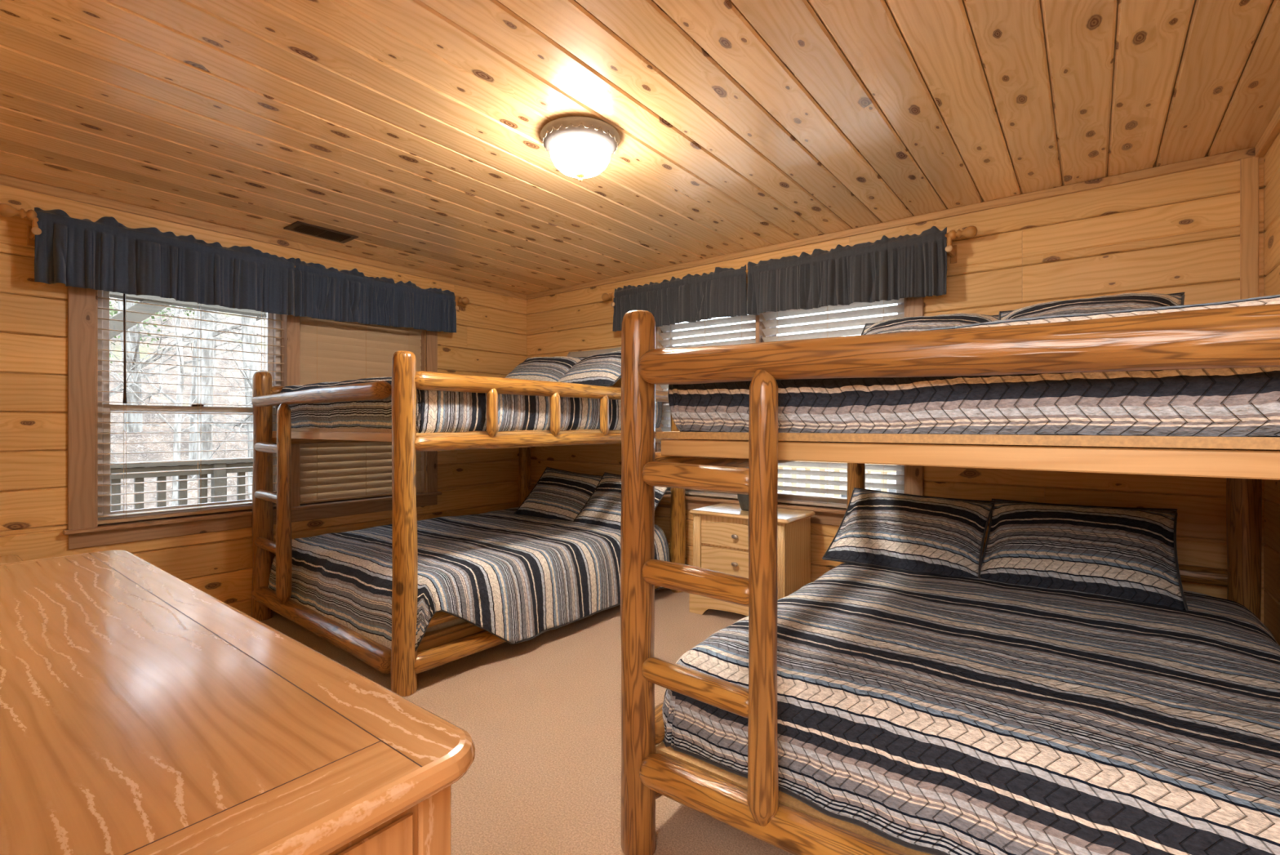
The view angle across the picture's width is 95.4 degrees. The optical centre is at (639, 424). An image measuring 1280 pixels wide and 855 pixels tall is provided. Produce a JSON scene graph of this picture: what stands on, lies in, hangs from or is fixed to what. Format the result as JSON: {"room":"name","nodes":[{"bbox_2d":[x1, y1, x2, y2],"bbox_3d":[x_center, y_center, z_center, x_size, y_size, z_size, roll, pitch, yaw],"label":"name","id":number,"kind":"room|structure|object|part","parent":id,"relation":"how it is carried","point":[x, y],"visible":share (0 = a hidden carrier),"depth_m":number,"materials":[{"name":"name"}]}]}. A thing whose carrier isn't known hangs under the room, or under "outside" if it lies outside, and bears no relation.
{"room":"cabin bunk bedroom","nodes":[
{"label":"cabin bunk bedroom","id":0,"kind":"room"},
{"bbox_2d":[0,184,526,616],"bbox_3d":[-2.336,-0.050,4.160,0.150,2.600,4.150,0,0,38],"label":"wall","id":1,"kind":"structure","parent":0,"point":[490,337],"depth_m":3.22,"materials":[{"name":"brown wood"}]},
{"bbox_2d":[97,289,280,519],"bbox_3d":[-2.776,-0.169,3.644,0.077,1.458,0.948,0,0,38],"label":"window","id":2,"kind":"structure","parent":1,"relation":"in","point":[102,303],"depth_m":3.34,"materials":[{"name":"white plastic"}]},
{"bbox_3d":[-2.793,-0.472,3.658,0.022,0.791,0.878,0,0,38],"label":"sash","id":3,"kind":"part","parent":2,"relation":"part of","materials":[{"name":"white plastic"}]},
{"bbox_3d":[-2.773,0.207,3.642,0.022,0.645,0.878,0,0,38],"label":"sash","id":4,"kind":"part","parent":2,"relation":"part of","materials":[{"name":"white plastic"}]},
{"bbox_2d":[97,293,284,524],"bbox_3d":[-2.719,-0.169,3.599,0.081,1.443,0.942,0,0,38],"label":"window blind","id":5,"kind":"object","parent":2,"relation":"attached to","point":[247,507],"visible":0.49,"depth_m":3.50,"materials":[{"name":"white plastic"}]},
{"bbox_3d":[-2.943,-0.155,3.328,0.056,1.380,0.002,0,0,38],"label":"cord","id":6,"kind":"part","parent":5,"relation":"part of","materials":[{"name":"white fabric"}]},
{"bbox_3d":[-2.728,0.543,3.605,0.052,0.020,0.942,0,0,38],"label":"rail","id":7,"kind":"part","parent":5,"relation":"part of","materials":[{"name":"beige wood"}]},
{"bbox_3d":[-2.728,-0.155,3.605,0.056,1.380,0.002,0,0,38],"label":"cord","id":8,"kind":"part","parent":5,"relation":"part of","materials":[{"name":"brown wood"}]},
{"bbox_3d":[-2.513,-0.155,3.883,0.056,1.380,0.002,0,0,38],"label":"cord","id":9,"kind":"part","parent":5,"relation":"part of","materials":[{"name":"white fabric"}]},
{"bbox_2d":[0,203,469,310],"bbox_3d":[-2.328,-1.001,3.924,0.152,0.162,2.715,0,0,38],"label":"curtain rod","id":10,"kind":"object","parent":1,"relation":"attached to","point":[6,210],"visible":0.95,"depth_m":2.91,"materials":[{"name":"brown wood"}]},
{"bbox_2d":[34,207,295,315],"bbox_3d":[-2.656,-0.920,3.391,0.095,0.406,1.210,0,0,38],"label":"valance","id":11,"kind":"object","parent":10,"relation":"hanging from","point":[104,254],"visible":1,"depth_m":3.27,"materials":[{"name":"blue fabric"}]},
{"bbox_2d":[294,257,456,332],"bbox_3d":[-1.910,-0.923,4.356,0.083,0.405,1.241,0,0,38],"label":"valance","id":12,"kind":"object","parent":10,"relation":"hanging from","point":[321,292],"visible":1,"depth_m":4.27,"materials":[{"name":"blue fabric"}]},
{"bbox_2d":[62,491,441,549],"bbox_3d":[-2.407,0.613,4.006,0.185,0.105,2.247,0,0,38],"label":"trim","id":13,"kind":"structure","parent":1,"relation":"attached to","point":[110,534],"depth_m":3.58,"materials":[{"name":"brown wood"}]},
{"bbox_2d":[67,285,437,529],"bbox_3d":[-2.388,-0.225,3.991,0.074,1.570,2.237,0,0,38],"label":"trim","id":14,"kind":"structure","parent":1,"relation":"attached to","point":[81,301],"depth_m":3.15,"materials":[{"name":"brown wood"}]},
{"bbox_2d":[0,173,527,300],"bbox_3d":[-2.269,-1.226,4.108,0.018,0.048,3.850,0,0,38],"label":"trim","id":15,"kind":"structure","parent":1,"relation":"attached to","point":[6,180],"depth_m":3.65,"materials":[{"name":"brown wood"}]},
{"bbox_2d":[299,315,422,504],"bbox_3d":[-2.094,-0.169,4.422,0.060,1.443,0.944,0,0,38],"label":"window blind","id":16,"kind":"object","parent":1,"relation":"attached to","point":[331,350],"visible":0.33,"depth_m":4.32,"materials":[{"name":"brown wood"}]},
{"bbox_3d":[-2.310,-0.155,4.144,0.056,1.380,0.002,0,0,38],"label":"cord","id":17,"kind":"part","parent":16,"relation":"part of","materials":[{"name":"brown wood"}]},
{"bbox_3d":[-2.094,0.543,4.422,0.052,0.020,0.944,0,0,38],"label":"rail","id":18,"kind":"part","parent":16,"relation":"part of","materials":[{"name":"brown wood"}]},
{"bbox_3d":[-2.094,-0.155,4.422,0.056,1.380,0.002,0,0,38],"label":"cord","id":19,"kind":"part","parent":16,"relation":"part of","materials":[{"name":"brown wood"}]},
{"bbox_2d":[259,587,793,854],"bbox_3d":[-0.936,1.310,1.820,5.230,0.120,6.130,0,0,38],"label":"floor","id":20,"kind":"structure","parent":0,"point":[541,714],"depth_m":2.34,"materials":[{"name":"beige carpet"}]},
{"bbox_2d":[0,554,22,564],"bbox_3d":[-3.103,0.950,2.640,0.420,0.600,0.449,0,0,38],"label":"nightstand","id":21,"kind":"object","parent":20,"relation":"on","point":[6,558],"visible":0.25,"depth_m":2.82,"materials":[{"name":"brown wood"}]},
{"bbox_2d":[0,550,475,854],"bbox_3d":[-1.062,0.820,1.090,1.845,0.860,0.511,0,0,38],"label":"dresser","id":22,"kind":"object","parent":20,"relation":"on","point":[143,711],"visible":1,"depth_m":0.73,"materials":[{"name":"brown wood"}]},
{"bbox_3d":[-0.371,0.780,0.536,0.005,0.660,0.352,0,0,38],"label":"panel","id":23,"kind":"part","parent":22,"relation":"part of","materials":[{"name":"brown wood"}]},
{"bbox_2d":[251,351,685,696],"bbox_3d":[-1.079,0.454,4.073,1.897,1.592,2.391,0,0,38],"label":"bunk bed","id":24,"kind":"object","parent":20,"relation":"on","point":[437,648],"visible":0.56,"depth_m":3.07,"materials":[{"name":"round pine logs"},{"name":"plywood"}]},
{"bbox_3d":[-2.441,0.454,3.765,0.119,1.592,0.124,0,0,38],"label":"post","id":25,"kind":"part","parent":24,"relation":"part of","materials":[{"name":"brown wood"}]},
{"bbox_3d":[-1.760,-0.210,4.605,0.086,0.089,2.140,1,0,38],"label":"rail","id":26,"kind":"part","parent":24,"relation":"part of","materials":[{"name":"brown wood"}]},
{"bbox_3d":[-1.812,1.105,3.253,1.651,0.111,0.110,2,1,38],"label":"rail","id":27,"kind":"part","parent":24,"relation":"part of","materials":[{"name":"brown wood"}]},
{"bbox_3d":[-1.829,-0.157,3.251,1.615,0.090,0.093,-1,-1,38],"label":"rail","id":28,"kind":"part","parent":24,"relation":"part of","materials":[{"name":"brown wood"}]},
{"bbox_3d":[-1.759,0.089,4.604,0.081,0.081,2.140,1,0,38],"label":"rail","id":29,"kind":"part","parent":24,"relation":"part of","materials":[{"name":"brown wood"}]},
{"bbox_3d":[-1.105,0.454,2.728,0.122,1.592,0.122,0,0,38],"label":"post","id":30,"kind":"part","parent":24,"relation":"part of","materials":[{"name":"brown wood"}]},
{"bbox_3d":[-0.467,0.950,3.583,0.087,0.087,2.110,0,0,38],"label":"rail","id":31,"kind":"part","parent":24,"relation":"part of","materials":[{"name":"brown wood"}]},
{"bbox_2d":[425,617,466,632],"bbox_3d":[-1.077,0.907,4.094,1.524,0.270,2.014,0,0,38],"label":"mattress","id":32,"kind":"object","parent":24,"relation":"on","point":[457,621],"visible":0.02,"depth_m":2.99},
{"bbox_2d":[268,506,670,651],"bbox_3d":[-1.106,0.947,4.000,1.830,0.449,2.037,0,0,38],"label":"quilt","id":33,"kind":"object","parent":32,"relation":"on","point":[516,578],"visible":0.73,"depth_m":3.34,"materials":[{"name":"multicoloured fabric"}]},
{"bbox_2d":[514,466,602,520],"bbox_3d":[-0.646,0.575,4.715,0.709,0.419,0.360,0,0,36],"label":"pillow","id":34,"kind":"object","parent":33,"relation":"on","point":[557,494],"visible":0.91,"depth_m":4.65,"materials":[{"name":"fabric"}]},
{"bbox_2d":[573,472,668,529],"bbox_3d":[-0.141,0.580,4.323,0.698,0.396,0.360,0,0,40],"label":"pillow","id":35,"kind":"object","parent":33,"relation":"on","point":[603,507],"visible":0.52,"depth_m":4.31,"materials":[{"name":"multicoloured fabric"}]},
{"bbox_3d":[-1.076,0.454,5.440,0.116,1.592,0.112,0,0,38],"label":"post","id":36,"kind":"part","parent":24,"relation":"part of","materials":[{"name":"brown wood"}]},
{"bbox_3d":[-0.397,1.127,3.545,0.097,0.094,2.146,3,2,40],"label":"rail","id":37,"kind":"part","parent":24,"relation":"part of","materials":[{"name":"brown wood"}]},
{"bbox_3d":[-0.399,-0.206,3.549,0.094,0.092,2.142,3,2,40],"label":"rail","id":38,"kind":"part","parent":24,"relation":"part of","materials":[{"name":"brown wood"}]},
{"bbox_3d":[-0.399,0.089,3.549,0.078,0.079,2.142,3,2,40],"label":"rail","id":39,"kind":"part","parent":24,"relation":"part of","materials":[{"name":"brown wood"}]},
{"bbox_3d":[-0.361,0.591,4.926,1.730,0.082,0.080,0,0,38],"label":"head rail","id":40,"kind":"part","parent":24,"relation":"part of","materials":[{"name":"brown wood"}]},
{"bbox_3d":[0.284,0.454,4.388,0.119,1.592,0.118,0,0,38],"label":"post","id":41,"kind":"part","parent":24,"relation":"part of","materials":[{"name":"brown wood"}]},
{"bbox_3d":[-1.077,-0.107,4.094,1.524,0.256,2.014,0,0,38],"label":"mattress","id":42,"kind":"object","parent":24,"relation":"on","visible":0},
{"bbox_2d":[276,376,662,432],"bbox_3d":[-1.097,-0.114,4.067,1.638,0.320,2.039,0,0,38],"label":"quilt","id":43,"kind":"object","parent":42,"relation":"on","point":[437,411],"visible":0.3,"depth_m":3.23,"materials":[{"name":"multicoloured fabric"}]},
{"bbox_2d":[504,355,586,382],"bbox_3d":[-0.809,-0.415,4.702,0.700,0.332,0.406,0,0,34],"label":"pillow","id":44,"kind":"object","parent":43,"relation":"on","point":[535,368],"visible":0.55,"depth_m":4.60,"materials":[{"name":"fabric"}]},
{"bbox_2d":[557,350,621,386],"bbox_3d":[-0.318,-0.400,4.322,0.693,0.321,0.406,0,0,41],"label":"pillow","id":45,"kind":"object","parent":43,"relation":"on","point":[604,369],"visible":0.63,"depth_m":4.17,"materials":[{"name":"multicoloured fabric"}]},
{"bbox_2d":[689,502,815,615],"bbox_3d":[0.735,0.908,3.846,0.702,0.684,0.461,0,0,38],"label":"nightstand","id":46,"kind":"object","parent":20,"relation":"on","point":[720,531],"visible":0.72,"depth_m":3.72,"materials":[{"name":"brown wood"}]},
{"bbox_3d":[0.614,0.881,3.696,0.518,0.167,0.016,0,0,38],"label":"drawer","id":47,"kind":"part","parent":46,"relation":"part of","materials":[{"name":"brown wood"}]},
{"bbox_3d":[0.614,0.704,3.696,0.518,0.152,0.016,0,0,38],"label":"drawer","id":48,"kind":"part","parent":46,"relation":"part of","materials":[{"name":"brown wood"}]},
{"bbox_3d":[0.600,0.881,3.678,0.048,0.028,0.030,0,0,38],"label":"knob","id":49,"kind":"part","parent":46,"relation":"part of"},
{"bbox_3d":[0.600,0.706,3.678,0.048,0.028,0.030,0,0,38],"label":"knob","id":50,"kind":"part","parent":46,"relation":"part of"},
{"bbox_2d":[737,466,748,511],"bbox_3d":[0.729,0.288,3.864,0.300,0.556,0.300,0,0,38],"label":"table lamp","id":51,"kind":"object","parent":46,"relation":"on","point":[743,499],"visible":0.15,"depth_m":3.81,"materials":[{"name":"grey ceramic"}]},
{"bbox_2d":[620,303,1279,854],"bbox_3d":[1.275,0.459,2.102,1.756,1.582,2.370,0,0,38],"label":"bunk bed","id":52,"kind":"object","parent":20,"relation":"on","point":[1240,336],"visible":0.56,"depth_m":1.39,"materials":[{"name":"brown wood"}]},
{"bbox_3d":[-0.005,0.459,1.717,0.110,1.582,0.108,0,0,38],"label":"post","id":53,"kind":"part","parent":52,"relation":"part of","materials":[{"name":"brown wood"}]},
{"bbox_3d":[0.638,1.089,2.587,0.093,0.092,2.151,-2,-1,36],"label":"rail","id":54,"kind":"part","parent":52,"relation":"part of","materials":[{"name":"brown wood"}]},
{"bbox_3d":[0.639,0.925,2.586,0.095,0.095,2.151,-2,-1,36],"label":"rail","id":55,"kind":"part","parent":52,"relation":"part of","materials":[{"name":"brown wood"}]},
{"bbox_3d":[0.639,0.126,2.586,0.087,0.086,2.151,-2,-1,36],"label":"rail","id":56,"kind":"part","parent":52,"relation":"part of","materials":[{"name":"brown wood"}]},
{"bbox_3d":[0.625,0.976,1.199,1.542,0.101,0.102,0,-1,37],"label":"rail","id":57,"kind":"part","parent":52,"relation":"part of","materials":[{"name":"brown wood"}]},
{"bbox_3d":[1.283,0.459,3.458,0.105,1.582,0.104,0,0,38],"label":"post","id":58,"kind":"part","parent":52,"relation":"part of","materials":[{"name":"brown wood"}]},
{"bbox_3d":[0.623,-0.148,1.195,1.540,0.100,0.102,1,0,37],"label":"rail","id":59,"kind":"part","parent":52,"relation":"part of","materials":[{"name":"brown wood"}]},
{"bbox_2d":[662,562,1279,854],"bbox_3d":[1.202,0.806,1.987,1.641,0.294,1.829,0,0,38],"label":"quilt","id":60,"kind":"object","parent":52,"relation":"on","point":[933,713],"visible":0.83,"depth_m":1.45,"materials":[{"name":"multicoloured fabric"}]},
{"bbox_2d":[822,487,995,578],"bbox_3d":[1.330,0.525,2.891,0.696,0.342,0.486,0,0,37],"label":"pillow","id":61,"kind":"object","parent":60,"relation":"on","point":[940,535],"visible":0.98,"depth_m":2.80,"materials":[{"name":"fabric"}]},
{"bbox_2d":[980,498,1187,610],"bbox_3d":[1.865,0.525,2.502,0.689,0.336,0.495,0,0,40],"label":"pillow","id":62,"kind":"object","parent":60,"relation":"on","point":[1126,553],"visible":0.94,"depth_m":2.41,"materials":[{"name":"fabric"}]},
{"bbox_3d":[1.945,0.664,2.996,1.580,0.084,0.082,0,0,38],"label":"head rail","id":63,"kind":"part","parent":52,"relation":"part of","materials":[{"name":"brown wood"}]},
{"bbox_3d":[2.557,0.459,2.471,0.113,1.582,0.110,0,0,38],"label":"post","id":64,"kind":"part","parent":52,"relation":"part of","materials":[{"name":"brown wood"}]},
{"bbox_3d":[1.304,-0.092,2.102,1.449,0.226,2.004,0,0,38],"label":"mattress","id":65,"kind":"object","parent":52,"relation":"on","visible":0},
{"bbox_2d":[667,293,1279,442],"bbox_3d":[1.284,-0.103,2.076,1.555,0.298,2.027,0,0,38],"label":"quilt","id":66,"kind":"object","parent":65,"relation":"on","point":[1234,402],"visible":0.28,"depth_m":1.20,"materials":[{"name":"fabric"}]},
{"bbox_2d":[861,312,999,334],"bbox_3d":[1.423,-0.415,2.946,0.695,0.322,0.438,0,0,37],"label":"pillow","id":67,"kind":"object","parent":66,"relation":"on","point":[902,324],"visible":0.35,"depth_m":2.92,"materials":[{"name":"grey fabric"}]},
{"bbox_2d":[999,292,1185,319],"bbox_3d":[1.937,-0.420,2.547,0.686,0.308,0.438,0,0,39],"label":"pillow","id":68,"kind":"object","parent":66,"relation":"on","point":[1128,300],"visible":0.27,"depth_m":2.51,"materials":[{"name":"grey fabric"}]},
{"bbox_2d":[566,346,621,356],"bbox_3d":[-0.448,-0.445,4.726,0.686,0.373,0.336,0,0,38],"label":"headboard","id":69,"kind":"object","parent":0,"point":[579,353],"visible":0.2,"depth_m":4.79,"materials":[{"name":"brown wood"}]},
{"bbox_2d":[0,0,1279,294],"bbox_3d":[-0.936,-1.310,1.820,5.230,0.120,6.130,0,0,38],"label":"ceiling","id":70,"kind":"structure","parent":0,"point":[411,129],"depth_m":2.30,"materials":[{"name":"brown wood"}]},
{"bbox_2d":[283,220,358,243],"bbox_3d":[-2.065,-1.246,3.782,0.210,0.008,0.375,0,0,38],"label":"ceiling vent","id":71,"kind":"object","parent":70,"relation":"in","point":[297,226],"visible":1,"depth_m":3.77,"materials":[{"name":"brown metal"}]},
{"bbox_2d":[540,115,620,182],"bbox_3d":[-0.257,-1.149,2.515,0.344,0.202,0.344,0,0,38],"label":"ceiling light","id":72,"kind":"object","parent":70,"relation":"attached to","point":[580,147],"visible":1,"depth_m":2.42,"materials":[{"name":"white glass"}]},
{"bbox_2d":[526,155,1266,623],"bbox_3d":[0.897,-0.050,4.183,5.230,2.600,0.150,0,0,38],"label":"wall","id":73,"kind":"structure","parent":0,"point":[1178,232],"depth_m":3.05,"materials":[{"name":"brown wood"}]},
{"bbox_2d":[662,320,755,495],"bbox_3d":[0.546,-0.174,4.495,0.875,1.448,0.077,0,0,38],"label":"window","id":74,"kind":"structure","parent":73,"relation":"in","point":[664,411],"depth_m":4.73,"materials":[{"name":"white plastic"}]},
{"bbox_3d":[0.544,0.203,4.492,0.805,0.635,0.022,0,0,38],"label":"sash","id":75,"kind":"part","parent":74,"relation":"part of","materials":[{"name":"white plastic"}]},
{"bbox_2d":[658,314,755,498],"bbox_3d":[0.508,-0.173,4.446,0.867,1.433,0.060,0,0,38],"label":"window blind","id":76,"kind":"object","parent":74,"relation":"attached to","point":[740,318],"visible":0.2,"depth_m":4.44,"materials":[{"name":"white plastic"}]},
{"bbox_3d":[0.508,0.533,4.446,0.867,0.020,0.052,0,0,38],"label":"rail","id":77,"kind":"part","parent":76,"relation":"part of","materials":[{"name":"beige wood"}]},
{"bbox_3d":[0.756,-0.160,4.254,0.002,1.370,0.056,0,0,38],"label":"cord","id":78,"kind":"part","parent":76,"relation":"part of","materials":[{"name":"white fabric"}]},
{"bbox_2d":[657,492,846,525],"bbox_3d":[0.889,0.603,4.142,2.124,0.105,0.185,0,0,38],"label":"trim","id":79,"kind":"structure","parent":73,"relation":"attached to","point":[832,516],"depth_m":3.91,"materials":[{"name":"brown wood"}]},
{"bbox_2d":[655,297,905,493],"bbox_3d":[0.916,-0.180,4.168,1.884,1.460,0.150,0,0,38],"label":"trim","id":80,"kind":"structure","parent":73,"relation":"attached to","point":[658,330],"depth_m":4.69,"materials":[{"name":"brown wood"}]},
{"bbox_2d":[654,283,924,495],"bbox_3d":[0.874,-0.230,4.122,2.114,1.560,0.074,0,0,38],"label":"trim","id":81,"kind":"structure","parent":73,"relation":"attached to","point":[914,306],"depth_m":3.49,"materials":[{"name":"brown wood"}]},
{"bbox_2d":[601,225,977,306],"bbox_3d":[0.796,-1.016,4.070,2.740,0.162,0.152,0,0,38],"label":"curtain rod","id":82,"kind":"object","parent":73,"relation":"attached to","point":[971,231],"visible":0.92,"depth_m":3.26,"materials":[{"name":"brown wood"}]},
{"bbox_2d":[612,264,746,331],"bbox_3d":[0.253,-0.943,4.396,1.212,0.375,0.117,0,0,38],"label":"valance","id":83,"kind":"object","parent":82,"relation":"hanging from","point":[722,292],"visible":0.92,"depth_m":4.31,"materials":[{"name":"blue fabric"}]},
{"bbox_2d":[746,226,946,315],"bbox_3d":[1.226,-0.931,3.645,1.243,0.395,0.094,0,0,38],"label":"valance","id":84,"kind":"object","parent":82,"relation":"hanging from","point":[914,265],"visible":1,"depth_m":3.56,"materials":[{"name":"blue fabric"}]},
{"bbox_2d":[765,302,904,504],"bbox_3d":[1.292,-0.174,3.916,0.956,1.448,0.077,0,0,38],"label":"window","id":85,"kind":"structure","parent":73,"relation":"in","point":[899,473],"depth_m":3.89,"materials":[{"name":"white plastic"}]},
{"bbox_2d":[761,297,904,508],"bbox_3d":[1.255,-0.173,3.868,0.948,1.433,0.060,0,0,38],"label":"window blind","id":86,"kind":"object","parent":85,"relation":"attached to","point":[886,309],"visible":0.23,"depth_m":3.88,"materials":[{"name":"white plastic"}]},
{"bbox_3d":[0.975,-0.160,4.085,0.002,1.370,0.056,0,0,38],"label":"cord","id":87,"kind":"part","parent":86,"relation":"part of","materials":[{"name":"white fabric"}]},
{"bbox_3d":[1.255,0.533,3.868,0.948,0.020,0.052,0,0,38],"label":"rail","id":88,"kind":"part","parent":86,"relation":"part of","materials":[{"name":"beige wood"}]},
{"bbox_3d":[1.534,-0.160,3.651,0.002,1.370,0.056,0,0,38],"label":"cord","id":89,"kind":"part","parent":86,"relation":"part of","materials":[{"name":"white fabric"}]},
{"bbox_3d":[1.306,-0.472,3.934,0.886,0.791,0.022,0,0,38],"label":"sash","id":90,"kind":"part","parent":85,"relation":"part of","materials":[{"name":"white plastic"}]},
{"bbox_3d":[1.290,0.203,3.913,0.886,0.635,0.022,0,0,38],"label":"sash","id":91,"kind":"part","parent":85,"relation":"part of","materials":[{"name":"white plastic"}]},
{"bbox_2d":[526,146,1255,299],"bbox_3d":[0.846,-1.228,4.117,4.894,0.044,0.018,0,0,38],"label":"trim","id":92,"kind":"structure","parent":73,"relation":"attached to","point":[1237,155],"depth_m":3.35,"materials":[{"name":"brown wood"}]},
{"bbox_2d":[1240,156,1258,299],"bbox_3d":[2.756,0.022,2.634,0.057,2.455,0.018,0,0,38],"label":"trim","id":93,"kind":"structure","parent":73,"relation":"attached to","point":[1249,166],"depth_m":2.63,"materials":[{"name":"brown wood"}]},
{"bbox_2d":[1263,132,1279,645],"bbox_3d":[1.678,-0.050,1.046,0.150,2.600,4.150,0,0,38],"label":"wall","id":94,"kind":"structure","parent":0,"point":[1272,157],"depth_m":2.49,"materials":[{"name":"brown wood"}]},
{"bbox_2d":[1254,105,1279,157],"bbox_3d":[1.607,-1.225,1.101,0.030,0.050,3.850,0,0,38],"label":"trim","id":95,"kind":"structure","parent":94,"relation":"attached to","point":[1273,129],"depth_m":2.44,"materials":[{"name":"brown wood"}]},
{"label":"outside","id":96,"kind":"structure","parent":0,"visible":0},
{"bbox_2d":[840,488,896,497],"bbox_3d":[16.428,3.600,29.337,70.000,0.300,53.500,0,0,38],"label":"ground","id":97,"kind":"structure","parent":96,"point":[878,489],"depth_m":30.22,"materials":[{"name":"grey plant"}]},
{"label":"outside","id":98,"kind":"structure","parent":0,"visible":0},
{"bbox_2d":[109,297,896,510],"bbox_3d":[-8.312,-1.934,17.837,20.000,9.982,50.000,0,0,38],"label":"window view","id":99,"kind":"object","parent":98,"point":[169,379],"visible":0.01,"depth_m":11.47,"materials":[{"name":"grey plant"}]},
{"bbox_2d":[109,297,166,350],"bbox_3d":[-11.295,-2.250,12.576,1.613,1.247,1.776,0,0,-12],"label":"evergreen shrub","id":100,"kind":"object","parent":99,"relation":"on","point":[114,312],"visible":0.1,"depth_m":12.85,"materials":[{"name":"green plant"}]},
{"bbox_2d":[110,299,192,462],"bbox_3d":[-9.339,-3.174,8.230,4.918,9.002,6.983,0,0,28],"label":"bare tree","id":101,"kind":"object","parent":99,"relation":"on","point":[126,300],"visible":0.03,"depth_m":8.89,"materials":[{"name":"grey plant"}]},
{"bbox_2d":[155,305,194,319],"bbox_3d":[-11.711,-3.114,14.608,1.815,1.230,1.728,0,0,38],"label":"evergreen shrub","id":102,"kind":"object","parent":99,"relation":"on","point":[161,313],"visible":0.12,"depth_m":14.69,"materials":[{"name":"green plant"}]},
{"bbox_2d":[109,308,266,478],"bbox_3d":[-7.302,-4.555,9.537,4.744,11.770,4.561,0,0,4],"label":"bare tree","id":103,"kind":"object","parent":99,"relation":"on","point":[202,427],"visible":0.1,"depth_m":9.51,"materials":[{"name":"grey plant"}]},
{"bbox_2d":[109,303,266,498],"bbox_3d":[-6.533,-4.978,8.921,5.398,13.352,5.980,0,0,31],"label":"bare tree","id":104,"kind":"object","parent":99,"relation":"on","point":[245,320],"visible":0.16,"depth_m":9.53,"materials":[{"name":"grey plant"}]},
{"bbox_2d":[109,305,266,506],"bbox_3d":[-6.674,-1.906,7.634,6.331,7.591,5.258,0,1,-36],"label":"bare tree","id":105,"kind":"object","parent":99,"relation":"on","point":[178,417],"visible":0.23,"depth_m":8.42,"materials":[{"name":"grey plant"}]},
{"bbox_2d":[109,298,266,396],"bbox_3d":[-7.600,-5.533,8.807,5.808,13.433,5.371,0,0,21],"label":"bare tree","id":106,"kind":"object","parent":99,"relation":"on","point":[111,393],"visible":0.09,"depth_m":9.24,"materials":[{"name":"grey plant"}]},
{"bbox_2d":[117,297,266,431],"bbox_3d":[-8.467,-6.158,10.075,5.970,13.512,5.437,0,0,10],"label":"bare tree","id":107,"kind":"object","parent":99,"relation":"on","point":[131,417],"visible":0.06,"depth_m":9.93,"materials":[{"name":"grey plant"}]},
{"bbox_2d":[155,311,266,376],"bbox_3d":[-9.662,-5.077,12.154,7.015,8.999,4.980,0,0,30],"label":"bare tree","id":108,"kind":"object","parent":99,"relation":"on","point":[215,345],"visible":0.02,"depth_m":12.92,"materials":[{"name":"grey plant"}]},
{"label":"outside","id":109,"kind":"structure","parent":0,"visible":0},
{"bbox_3d":[0.371,1.325,3.129,9.650,0.030,7.800,0,0,38],"label":"floor","id":110,"kind":"structure","parent":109,"visible":0},
{"bbox_2d":[110,457,253,511],"bbox_3d":[-3.243,0.807,5.869,0.140,1.005,6.590,0,0,38],"label":"deck railing","id":111,"kind":"object","parent":110,"relation":"on","point":[163,466],"visible":0.06,"depth_m":4.99,"materials":[{"name":"white wood"}]},
{"bbox_3d":[-3.243,0.325,5.869,0.140,0.040,6.500,0,0,38],"label":"rail","id":112,"kind":"part","parent":111,"relation":"part of","materials":[{"name":"grey wood"}]},
{"bbox_3d":[-3.235,0.393,5.863,0.038,0.085,6.500,0,0,38],"label":"sub rail","id":113,"kind":"part","parent":111,"relation":"part of","materials":[{"name":"grey wood"}]},
{"bbox_3d":[-3.756,0.828,5.192,0.090,0.965,0.090,0,0,38],"label":"post","id":114,"kind":"part","parent":111,"relation":"part of","materials":[{"name":"grey wood"}]},
{"bbox_2d":[109,291,266,339],"bbox_3d":[-3.235,0.055,5.863,0.140,2.510,6.500,0,0,38],"label":"frame","id":115,"kind":"object","parent":110,"relation":"on","point":[134,317],"visible":0.06,"depth_m":4.77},
{"bbox_2d":[777,460,896,497],"bbox_3d":[2.095,0.807,5.475,5.890,1.005,0.140,0,0,38],"label":"deck railing","id":116,"kind":"object","parent":110,"relation":"on","point":[836,469],"visible":0.02,"depth_m":5.72,"materials":[{"name":"white wood"}]},
{"bbox_3d":[2.088,0.393,5.466,5.800,0.085,0.038,0,0,38],"label":"sub rail","id":117,"kind":"part","parent":116,"relation":"part of","materials":[{"name":"white wood"}]},
{"bbox_3d":[2.089,0.828,5.467,0.090,0.965,0.090,0,0,38],"label":"post","id":118,"kind":"part","parent":116,"relation":"part of","materials":[{"name":"white wood"}]}
]}

